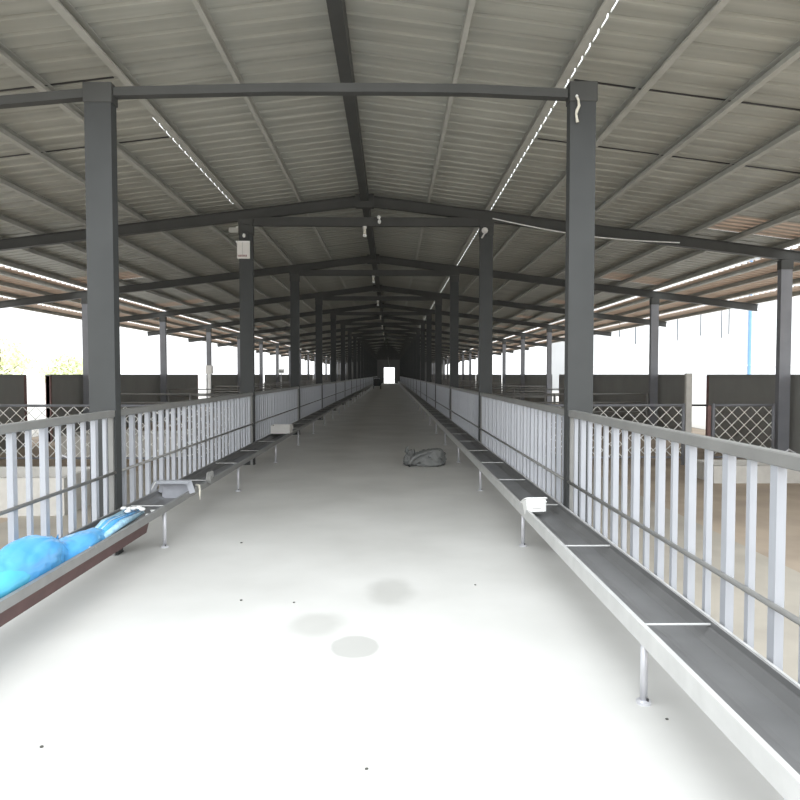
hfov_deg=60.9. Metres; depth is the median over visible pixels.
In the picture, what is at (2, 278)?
ceiling
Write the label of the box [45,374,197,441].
wall panel
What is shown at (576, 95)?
tie
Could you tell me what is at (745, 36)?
ceiling
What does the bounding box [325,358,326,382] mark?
column
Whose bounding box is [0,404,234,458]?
fence
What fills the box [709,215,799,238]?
roof light
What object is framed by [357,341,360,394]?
steel column
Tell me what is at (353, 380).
fence panel
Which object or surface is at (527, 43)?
ceiling
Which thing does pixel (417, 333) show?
steel column
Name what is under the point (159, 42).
ceiling
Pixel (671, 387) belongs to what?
wall panel
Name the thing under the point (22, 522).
floor
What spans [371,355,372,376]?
steel column
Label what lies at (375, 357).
roof frame
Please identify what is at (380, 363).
wall
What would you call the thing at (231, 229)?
plate
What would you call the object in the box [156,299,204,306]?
roof light
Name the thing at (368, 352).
steel column
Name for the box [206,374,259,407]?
wall panel
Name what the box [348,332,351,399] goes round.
steel column
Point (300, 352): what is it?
column
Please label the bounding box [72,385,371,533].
basin
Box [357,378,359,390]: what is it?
fence panel
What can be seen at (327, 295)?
roof frame
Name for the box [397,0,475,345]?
purlin
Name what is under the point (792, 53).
purlin
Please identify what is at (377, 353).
roof frame
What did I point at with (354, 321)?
roof frame
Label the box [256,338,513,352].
roof frame
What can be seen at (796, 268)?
purlin
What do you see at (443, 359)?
column
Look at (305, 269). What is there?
roof frame
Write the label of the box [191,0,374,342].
purlin
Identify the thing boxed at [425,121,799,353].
purlin
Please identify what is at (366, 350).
steel column
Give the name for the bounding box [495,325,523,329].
roof light
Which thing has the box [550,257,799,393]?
sky
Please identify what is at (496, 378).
wall panel
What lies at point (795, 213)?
purlin
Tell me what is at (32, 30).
ceiling
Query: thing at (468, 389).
fence
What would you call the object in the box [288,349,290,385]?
column
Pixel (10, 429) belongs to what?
fence panel
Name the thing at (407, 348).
steel column
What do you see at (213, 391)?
fence
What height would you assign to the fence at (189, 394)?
1.122 m
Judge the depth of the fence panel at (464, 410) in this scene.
14.29 m
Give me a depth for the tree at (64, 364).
43.07 m
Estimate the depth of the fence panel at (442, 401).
20.63 m
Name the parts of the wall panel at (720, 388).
post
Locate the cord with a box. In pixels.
[196,484,200,499]
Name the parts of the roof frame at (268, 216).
cleat plate, apex plate, cleat plate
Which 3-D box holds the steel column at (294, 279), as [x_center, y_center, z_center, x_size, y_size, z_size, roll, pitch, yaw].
[-2.772,-1.184,17.993,0.250,4.216,0.140,0,2,-1]
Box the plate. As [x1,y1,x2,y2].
[229,226,237,232]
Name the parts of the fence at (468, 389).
rail, rail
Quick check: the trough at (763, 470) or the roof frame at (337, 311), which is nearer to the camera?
the trough at (763, 470)
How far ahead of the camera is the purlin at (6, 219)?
15.63 m
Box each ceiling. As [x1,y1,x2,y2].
[0,0,360,358]
[0,266,326,361]
[45,0,383,353]
[345,0,616,353]
[419,0,799,356]
[446,245,799,359]
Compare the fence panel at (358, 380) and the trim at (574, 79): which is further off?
the fence panel at (358, 380)
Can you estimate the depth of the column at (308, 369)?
65.84 m
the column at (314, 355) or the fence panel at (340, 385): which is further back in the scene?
the column at (314, 355)
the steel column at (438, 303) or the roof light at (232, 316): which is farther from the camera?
the roof light at (232, 316)
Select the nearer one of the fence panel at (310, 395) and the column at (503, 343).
the fence panel at (310, 395)
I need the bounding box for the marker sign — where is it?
[278,369,283,387]
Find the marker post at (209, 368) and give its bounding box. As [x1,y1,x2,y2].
[206,365,212,408]
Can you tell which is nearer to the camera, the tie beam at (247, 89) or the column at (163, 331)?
the tie beam at (247, 89)
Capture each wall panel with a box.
[0,374,27,451]
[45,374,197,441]
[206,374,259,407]
[265,374,288,387]
[301,374,312,385]
[459,374,475,387]
[476,374,501,392]
[506,374,551,403]
[559,374,684,430]
[705,374,799,453]
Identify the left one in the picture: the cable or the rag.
the rag
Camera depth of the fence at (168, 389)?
23.96 m
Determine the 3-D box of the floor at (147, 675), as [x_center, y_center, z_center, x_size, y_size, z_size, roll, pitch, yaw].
[-1.344,-0.460,56.510,4.310,0.120,129.000,0,2,-1]
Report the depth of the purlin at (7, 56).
8.71 m
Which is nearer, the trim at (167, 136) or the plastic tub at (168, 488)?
the plastic tub at (168, 488)
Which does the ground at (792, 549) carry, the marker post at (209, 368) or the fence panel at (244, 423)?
the marker post at (209, 368)
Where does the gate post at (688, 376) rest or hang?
on the ground at (792, 549)
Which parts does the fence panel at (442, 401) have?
rail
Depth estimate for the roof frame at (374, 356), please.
101.82 m
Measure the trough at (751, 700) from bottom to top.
0.415 m
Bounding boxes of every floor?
[0,383,784,799]
[0,436,255,548]
[545,454,799,681]
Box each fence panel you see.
[0,410,116,555]
[121,392,253,506]
[255,386,298,440]
[300,383,321,419]
[323,382,335,410]
[336,380,344,400]
[345,380,351,399]
[352,379,356,392]
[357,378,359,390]
[413,379,415,392]
[416,380,419,395]
[421,380,425,400]
[427,382,434,406]
[435,383,449,418]
[450,386,478,439]
[479,392,563,503]
[567,410,799,683]
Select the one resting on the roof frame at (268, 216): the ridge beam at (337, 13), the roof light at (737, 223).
the ridge beam at (337, 13)
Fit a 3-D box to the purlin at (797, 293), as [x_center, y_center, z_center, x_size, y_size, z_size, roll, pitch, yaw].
[8.861,-4.271,62.432,0.065,0.100,116.350,0,2,-1]
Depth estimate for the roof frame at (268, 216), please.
11.91 m
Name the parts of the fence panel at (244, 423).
rail, rail, post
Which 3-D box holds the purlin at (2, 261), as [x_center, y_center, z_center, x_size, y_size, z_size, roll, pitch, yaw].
[-8.667,-4.609,62.186,0.065,0.100,116.350,0,2,-1]
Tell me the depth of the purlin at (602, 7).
7.36 m
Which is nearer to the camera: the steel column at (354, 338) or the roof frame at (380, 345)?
the steel column at (354, 338)
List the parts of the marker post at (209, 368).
post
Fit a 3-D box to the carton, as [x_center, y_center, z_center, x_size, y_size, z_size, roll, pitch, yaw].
[-2.397,0.589,13.851,0.403,0.161,0.400,0,2,-1]
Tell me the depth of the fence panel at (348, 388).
38.21 m
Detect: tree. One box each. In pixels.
[0,333,39,373]
[37,353,82,381]
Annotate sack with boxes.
[403,446,446,466]
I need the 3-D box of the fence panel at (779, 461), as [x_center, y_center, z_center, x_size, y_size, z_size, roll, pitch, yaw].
[1.553,0.836,3.255,0.063,1.285,5.600,0,2,-1]
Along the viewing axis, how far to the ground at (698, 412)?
30.41 m
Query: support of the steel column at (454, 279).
on the floor at (792, 577)
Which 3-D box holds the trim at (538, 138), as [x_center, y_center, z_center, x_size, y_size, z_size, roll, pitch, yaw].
[4.225,-2.967,8.572,5.001,0.633,0.022,0,2,-1]
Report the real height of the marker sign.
1.970 m
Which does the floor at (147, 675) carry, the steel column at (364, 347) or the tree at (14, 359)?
the steel column at (364, 347)
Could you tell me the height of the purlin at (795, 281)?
0.100 m
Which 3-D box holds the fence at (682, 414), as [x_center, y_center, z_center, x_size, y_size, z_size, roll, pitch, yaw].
[3.390,0.615,12.138,3.397,1.100,0.060,0,2,-1]
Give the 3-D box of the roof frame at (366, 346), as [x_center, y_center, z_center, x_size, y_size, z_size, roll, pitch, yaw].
[-1.336,-4.893,65.911,20.462,1.467,0.140,0,2,-1]
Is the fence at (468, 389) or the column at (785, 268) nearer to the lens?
the column at (785, 268)
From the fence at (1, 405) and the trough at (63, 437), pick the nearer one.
the fence at (1, 405)
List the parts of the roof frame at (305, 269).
cleat plate, apex plate, cleat plate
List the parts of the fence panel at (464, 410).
post, rail, rail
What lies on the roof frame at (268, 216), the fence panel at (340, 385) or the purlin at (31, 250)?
the purlin at (31, 250)
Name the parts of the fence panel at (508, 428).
post, rail, rail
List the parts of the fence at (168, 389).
rail, rail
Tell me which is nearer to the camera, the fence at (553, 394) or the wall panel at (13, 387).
the wall panel at (13, 387)
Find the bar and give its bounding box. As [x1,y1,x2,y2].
[692,404,707,405]
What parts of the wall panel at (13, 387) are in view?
post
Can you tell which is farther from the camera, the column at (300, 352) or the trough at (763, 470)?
the column at (300, 352)
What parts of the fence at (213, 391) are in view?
rail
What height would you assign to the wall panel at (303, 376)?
1.620 m
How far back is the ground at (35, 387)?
52.10 m
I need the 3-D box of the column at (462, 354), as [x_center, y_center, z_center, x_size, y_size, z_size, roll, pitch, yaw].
[6.125,-2.695,66.093,0.220,3.628,0.140,0,2,-1]
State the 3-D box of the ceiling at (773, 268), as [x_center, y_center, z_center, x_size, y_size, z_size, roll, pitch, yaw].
[7.732,-4.484,62.359,2.460,0.345,116.250,0,2,-1]
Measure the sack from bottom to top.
0.351 m
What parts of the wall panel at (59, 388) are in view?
post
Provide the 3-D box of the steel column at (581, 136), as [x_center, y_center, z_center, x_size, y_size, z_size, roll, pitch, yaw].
[1.599,-0.703,6.060,0.245,4.150,0.140,0,2,-1]
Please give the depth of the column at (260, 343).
41.84 m
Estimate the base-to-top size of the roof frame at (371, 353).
1.467 m
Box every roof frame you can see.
[0,194,799,262]
[0,254,758,310]
[120,285,666,326]
[147,303,611,335]
[188,315,564,342]
[217,325,546,346]
[254,332,528,350]
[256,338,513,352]
[269,339,501,354]
[280,342,477,356]
[301,345,477,357]
[301,350,475,359]
[304,352,468,360]
[310,353,464,361]
[323,353,459,361]
[323,356,449,362]
[324,357,449,363]
[327,358,448,363]
[336,359,445,364]
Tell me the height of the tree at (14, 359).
4.467 m
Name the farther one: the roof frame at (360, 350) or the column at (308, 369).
the roof frame at (360, 350)
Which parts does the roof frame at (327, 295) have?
apex plate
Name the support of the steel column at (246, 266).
on the floor at (147, 675)
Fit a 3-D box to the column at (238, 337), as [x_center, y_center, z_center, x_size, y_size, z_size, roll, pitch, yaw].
[-8.476,-1.557,35.918,0.220,3.618,0.140,0,2,-1]
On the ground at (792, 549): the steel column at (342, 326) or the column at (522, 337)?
the column at (522, 337)
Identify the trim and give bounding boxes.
[0,76,113,91]
[0,136,168,157]
[538,138,799,173]
[574,79,799,110]
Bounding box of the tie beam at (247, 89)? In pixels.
[0,83,567,108]
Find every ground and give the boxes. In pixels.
[0,403,799,572]
[27,379,264,437]
[384,379,394,382]
[552,391,705,429]
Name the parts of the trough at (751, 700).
leg, leg, leg, cross rod, leg, cross rod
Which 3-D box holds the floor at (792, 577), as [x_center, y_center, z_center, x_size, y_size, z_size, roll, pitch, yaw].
[1.680,-0.462,56.550,1.740,0.120,129.000,0,2,-1]
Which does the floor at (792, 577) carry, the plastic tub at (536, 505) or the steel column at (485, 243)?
the steel column at (485, 243)
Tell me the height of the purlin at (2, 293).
0.100 m
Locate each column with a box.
[81,297,89,430]
[82,82,123,554]
[159,317,166,419]
[206,328,211,397]
[237,336,239,392]
[238,224,255,464]
[259,342,262,390]
[276,346,278,387]
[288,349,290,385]
[290,275,299,434]
[300,352,300,385]
[307,354,309,383]
[314,355,315,383]
[315,300,322,419]
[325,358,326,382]
[330,315,335,410]
[341,325,345,404]
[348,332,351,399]
[353,337,356,396]
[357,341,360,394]
[361,345,363,392]
[364,347,365,377]
[366,350,367,377]
[368,352,369,376]
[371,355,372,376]
[407,348,408,377]
[409,345,410,377]
[411,342,412,378]
[413,337,415,378]
[416,332,419,393]
[420,325,424,396]
[426,315,431,400]
[435,300,441,407]
[443,359,444,383]
[450,275,458,419]
[462,354,463,387]
[469,351,471,387]
[478,225,493,441]
[478,349,478,387]
[502,342,505,396]
[520,336,524,399]
[546,328,551,403]
[563,81,597,525]
[648,298,659,425]
[774,259,793,451]
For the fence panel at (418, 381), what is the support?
on the floor at (792, 577)
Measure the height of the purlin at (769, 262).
0.100 m
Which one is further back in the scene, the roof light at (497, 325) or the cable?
the roof light at (497, 325)
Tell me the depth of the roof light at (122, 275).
17.05 m
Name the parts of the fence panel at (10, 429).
rail, rail, post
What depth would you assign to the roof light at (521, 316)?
29.25 m
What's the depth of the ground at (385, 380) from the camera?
168.29 m
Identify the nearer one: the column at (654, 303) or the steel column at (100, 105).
the steel column at (100, 105)
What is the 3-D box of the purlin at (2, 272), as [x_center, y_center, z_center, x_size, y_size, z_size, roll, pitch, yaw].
[-9.237,-4.537,62.182,0.065,0.100,116.350,0,2,-1]
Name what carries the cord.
hanging from the trough at (20, 600)
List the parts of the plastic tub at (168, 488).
leg, plate, plate, leg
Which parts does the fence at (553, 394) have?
post, rail, rail, rail, post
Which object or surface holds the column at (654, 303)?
on the ground at (792, 549)
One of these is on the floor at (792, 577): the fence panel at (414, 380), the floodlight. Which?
the fence panel at (414, 380)
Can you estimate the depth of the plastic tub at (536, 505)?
6.04 m
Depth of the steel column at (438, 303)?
23.96 m
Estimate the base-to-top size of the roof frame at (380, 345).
1.467 m
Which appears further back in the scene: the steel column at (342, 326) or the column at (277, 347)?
the column at (277, 347)
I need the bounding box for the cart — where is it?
[373,377,380,388]
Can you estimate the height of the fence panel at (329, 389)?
1.285 m
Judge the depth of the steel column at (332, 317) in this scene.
29.90 m
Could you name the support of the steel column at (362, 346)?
on the floor at (147, 675)
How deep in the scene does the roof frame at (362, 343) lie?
59.86 m
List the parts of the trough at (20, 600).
cross rod, leg, leg, leg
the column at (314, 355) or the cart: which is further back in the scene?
the cart
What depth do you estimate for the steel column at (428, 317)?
29.96 m
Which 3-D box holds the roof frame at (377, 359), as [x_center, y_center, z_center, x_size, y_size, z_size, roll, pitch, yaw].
[-2.052,-6.918,119.868,20.462,1.467,0.140,0,2,-1]
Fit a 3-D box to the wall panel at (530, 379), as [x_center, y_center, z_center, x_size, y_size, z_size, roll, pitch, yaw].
[6.730,-0.578,36.997,0.120,1.620,12.600,0,2,-1]
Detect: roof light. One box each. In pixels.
[71,271,141,283]
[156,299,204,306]
[206,315,239,320]
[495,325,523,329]
[517,315,553,320]
[549,299,594,305]
[601,272,668,284]
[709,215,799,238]
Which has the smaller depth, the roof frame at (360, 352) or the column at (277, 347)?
the column at (277, 347)
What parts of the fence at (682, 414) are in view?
rail, rail, post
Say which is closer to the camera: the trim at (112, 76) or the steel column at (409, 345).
the trim at (112, 76)
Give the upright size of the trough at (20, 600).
0.412 m
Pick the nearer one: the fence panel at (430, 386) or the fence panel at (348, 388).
the fence panel at (430, 386)
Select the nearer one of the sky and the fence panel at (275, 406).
the fence panel at (275, 406)
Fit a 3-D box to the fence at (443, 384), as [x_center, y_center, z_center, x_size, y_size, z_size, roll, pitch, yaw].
[3.881,-0.297,36.129,5.001,1.122,0.064,0,2,-1]
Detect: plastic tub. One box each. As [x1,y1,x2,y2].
[151,480,194,497]
[520,497,546,513]
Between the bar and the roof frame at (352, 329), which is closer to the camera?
the bar
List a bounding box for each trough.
[0,384,373,626]
[0,454,90,517]
[61,423,197,456]
[398,382,799,799]
[697,449,799,482]
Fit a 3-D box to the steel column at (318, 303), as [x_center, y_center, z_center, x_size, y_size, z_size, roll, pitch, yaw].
[-2.852,-1.409,23.988,0.250,4.216,0.140,0,2,-1]
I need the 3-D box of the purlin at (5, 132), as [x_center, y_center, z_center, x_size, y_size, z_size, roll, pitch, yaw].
[-5.148,-5.050,62.217,0.065,0.100,116.350,0,2,-1]
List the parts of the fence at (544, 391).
rail, rail, rail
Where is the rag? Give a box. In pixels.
[206,471,213,483]
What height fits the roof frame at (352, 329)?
1.467 m
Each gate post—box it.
[684,373,691,464]
[706,405,710,436]
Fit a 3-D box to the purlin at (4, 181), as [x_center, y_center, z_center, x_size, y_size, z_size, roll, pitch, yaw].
[-6.048,-4.937,62.209,0.065,0.100,116.350,0,2,-1]
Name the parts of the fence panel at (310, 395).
rail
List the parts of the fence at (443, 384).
rail, rail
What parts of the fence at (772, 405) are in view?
post, rail, post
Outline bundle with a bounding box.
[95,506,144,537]
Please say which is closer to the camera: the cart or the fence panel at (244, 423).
the fence panel at (244, 423)
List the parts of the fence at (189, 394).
rail, rail, rail, post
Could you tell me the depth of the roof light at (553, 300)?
23.27 m
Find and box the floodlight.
[481,227,487,237]
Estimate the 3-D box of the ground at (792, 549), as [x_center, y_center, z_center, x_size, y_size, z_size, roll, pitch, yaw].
[-1.326,-1.942,99.989,280.000,0.380,320.000,0,2,-1]
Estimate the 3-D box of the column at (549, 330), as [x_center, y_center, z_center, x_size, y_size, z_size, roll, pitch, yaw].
[6.603,-1.345,30.121,0.220,3.628,0.140,0,2,-1]
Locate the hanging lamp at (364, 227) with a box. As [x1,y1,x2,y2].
[363,226,366,236]
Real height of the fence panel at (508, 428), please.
1.285 m
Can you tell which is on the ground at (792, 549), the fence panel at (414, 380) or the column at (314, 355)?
the column at (314, 355)
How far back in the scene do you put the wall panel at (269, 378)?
47.76 m
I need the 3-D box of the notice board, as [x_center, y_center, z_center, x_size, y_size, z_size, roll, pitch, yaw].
[-2.739,-2.619,11.858,0.240,0.305,0.028,0,2,-1]
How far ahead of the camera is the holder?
11.82 m
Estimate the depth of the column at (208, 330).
29.84 m
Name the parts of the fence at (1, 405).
rail, rail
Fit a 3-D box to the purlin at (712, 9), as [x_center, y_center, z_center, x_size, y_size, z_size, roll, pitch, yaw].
[1.662,-5.167,62.303,0.065,0.100,116.350,0,2,-1]
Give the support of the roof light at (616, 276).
attached to the ceiling at (745, 36)
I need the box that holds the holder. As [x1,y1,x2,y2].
[241,231,247,237]
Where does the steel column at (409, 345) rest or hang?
on the floor at (792, 577)
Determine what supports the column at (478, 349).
on the ground at (792, 549)
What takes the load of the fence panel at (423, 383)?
on the floor at (792, 577)
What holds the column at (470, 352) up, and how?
on the ground at (792, 549)
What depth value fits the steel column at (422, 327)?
35.97 m
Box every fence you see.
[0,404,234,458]
[121,393,239,430]
[168,389,272,419]
[212,386,290,396]
[255,384,311,388]
[443,384,519,398]
[459,386,545,403]
[468,389,563,397]
[492,393,647,430]
[537,404,684,464]
[711,403,774,458]
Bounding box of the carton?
[271,424,293,433]
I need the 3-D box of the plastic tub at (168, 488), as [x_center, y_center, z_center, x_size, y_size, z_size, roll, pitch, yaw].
[-2.343,0.919,6.985,0.489,0.210,0.098,0,2,-1]
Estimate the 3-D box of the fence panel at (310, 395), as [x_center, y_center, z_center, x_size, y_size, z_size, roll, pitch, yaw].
[-2.728,0.168,21.047,0.063,1.285,5.880,0,2,-1]
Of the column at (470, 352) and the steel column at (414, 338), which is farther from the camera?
the column at (470, 352)
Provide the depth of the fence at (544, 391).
30.12 m
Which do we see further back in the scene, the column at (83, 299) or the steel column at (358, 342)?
the steel column at (358, 342)
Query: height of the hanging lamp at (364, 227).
0.189 m
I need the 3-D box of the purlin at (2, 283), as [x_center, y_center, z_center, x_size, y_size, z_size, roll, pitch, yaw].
[-9.887,-4.456,62.176,0.065,0.100,116.350,0,2,-1]
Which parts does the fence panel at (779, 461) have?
post, rail, rail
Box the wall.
[336,360,442,382]
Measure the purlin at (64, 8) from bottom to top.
0.100 m
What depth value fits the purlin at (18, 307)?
22.88 m
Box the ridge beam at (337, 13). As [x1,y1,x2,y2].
[326,0,386,345]
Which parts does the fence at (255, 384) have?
rail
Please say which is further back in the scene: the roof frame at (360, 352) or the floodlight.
the roof frame at (360, 352)
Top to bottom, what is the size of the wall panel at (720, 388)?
1.620 m
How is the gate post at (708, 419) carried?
on the ground at (792, 549)
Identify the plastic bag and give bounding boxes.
[0,528,104,598]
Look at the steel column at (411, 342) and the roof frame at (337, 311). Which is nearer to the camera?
the roof frame at (337, 311)
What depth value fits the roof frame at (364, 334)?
47.88 m
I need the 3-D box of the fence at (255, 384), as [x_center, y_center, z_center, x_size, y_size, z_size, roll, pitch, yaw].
[-5.783,-0.292,36.001,5.111,1.122,0.064,0,2,-1]
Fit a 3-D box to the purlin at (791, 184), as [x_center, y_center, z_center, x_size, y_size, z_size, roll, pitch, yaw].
[4.412,-4.825,62.352,0.065,0.100,116.350,0,2,-1]
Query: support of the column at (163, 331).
on the ground at (792, 549)
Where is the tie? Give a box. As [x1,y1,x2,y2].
[575,94,579,122]
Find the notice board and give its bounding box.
[236,241,249,258]
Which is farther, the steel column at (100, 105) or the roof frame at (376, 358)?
the roof frame at (376, 358)
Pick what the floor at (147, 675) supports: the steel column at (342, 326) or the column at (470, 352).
the steel column at (342, 326)
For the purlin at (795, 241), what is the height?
0.100 m
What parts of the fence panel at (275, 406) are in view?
rail, rail, post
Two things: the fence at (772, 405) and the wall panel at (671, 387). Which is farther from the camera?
the wall panel at (671, 387)
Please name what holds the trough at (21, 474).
on the ground at (792, 549)
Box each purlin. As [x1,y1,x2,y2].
[0,42,352,342]
[0,123,360,355]
[0,175,337,347]
[0,213,340,354]
[0,236,339,356]
[0,258,339,359]
[0,269,312,353]
[0,281,328,359]
[0,291,306,356]
[11,306,283,354]
[47,0,354,333]
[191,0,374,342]
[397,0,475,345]
[414,0,614,333]
[425,0,729,334]
[425,39,799,346]
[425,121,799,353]
[432,176,799,354]
[442,237,799,357]
[459,208,799,347]
[460,259,777,353]
[466,265,799,354]
[472,278,799,355]
[492,291,799,354]
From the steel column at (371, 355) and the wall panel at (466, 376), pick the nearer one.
the wall panel at (466, 376)
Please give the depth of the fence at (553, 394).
18.13 m
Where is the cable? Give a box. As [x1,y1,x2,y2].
[492,218,679,242]

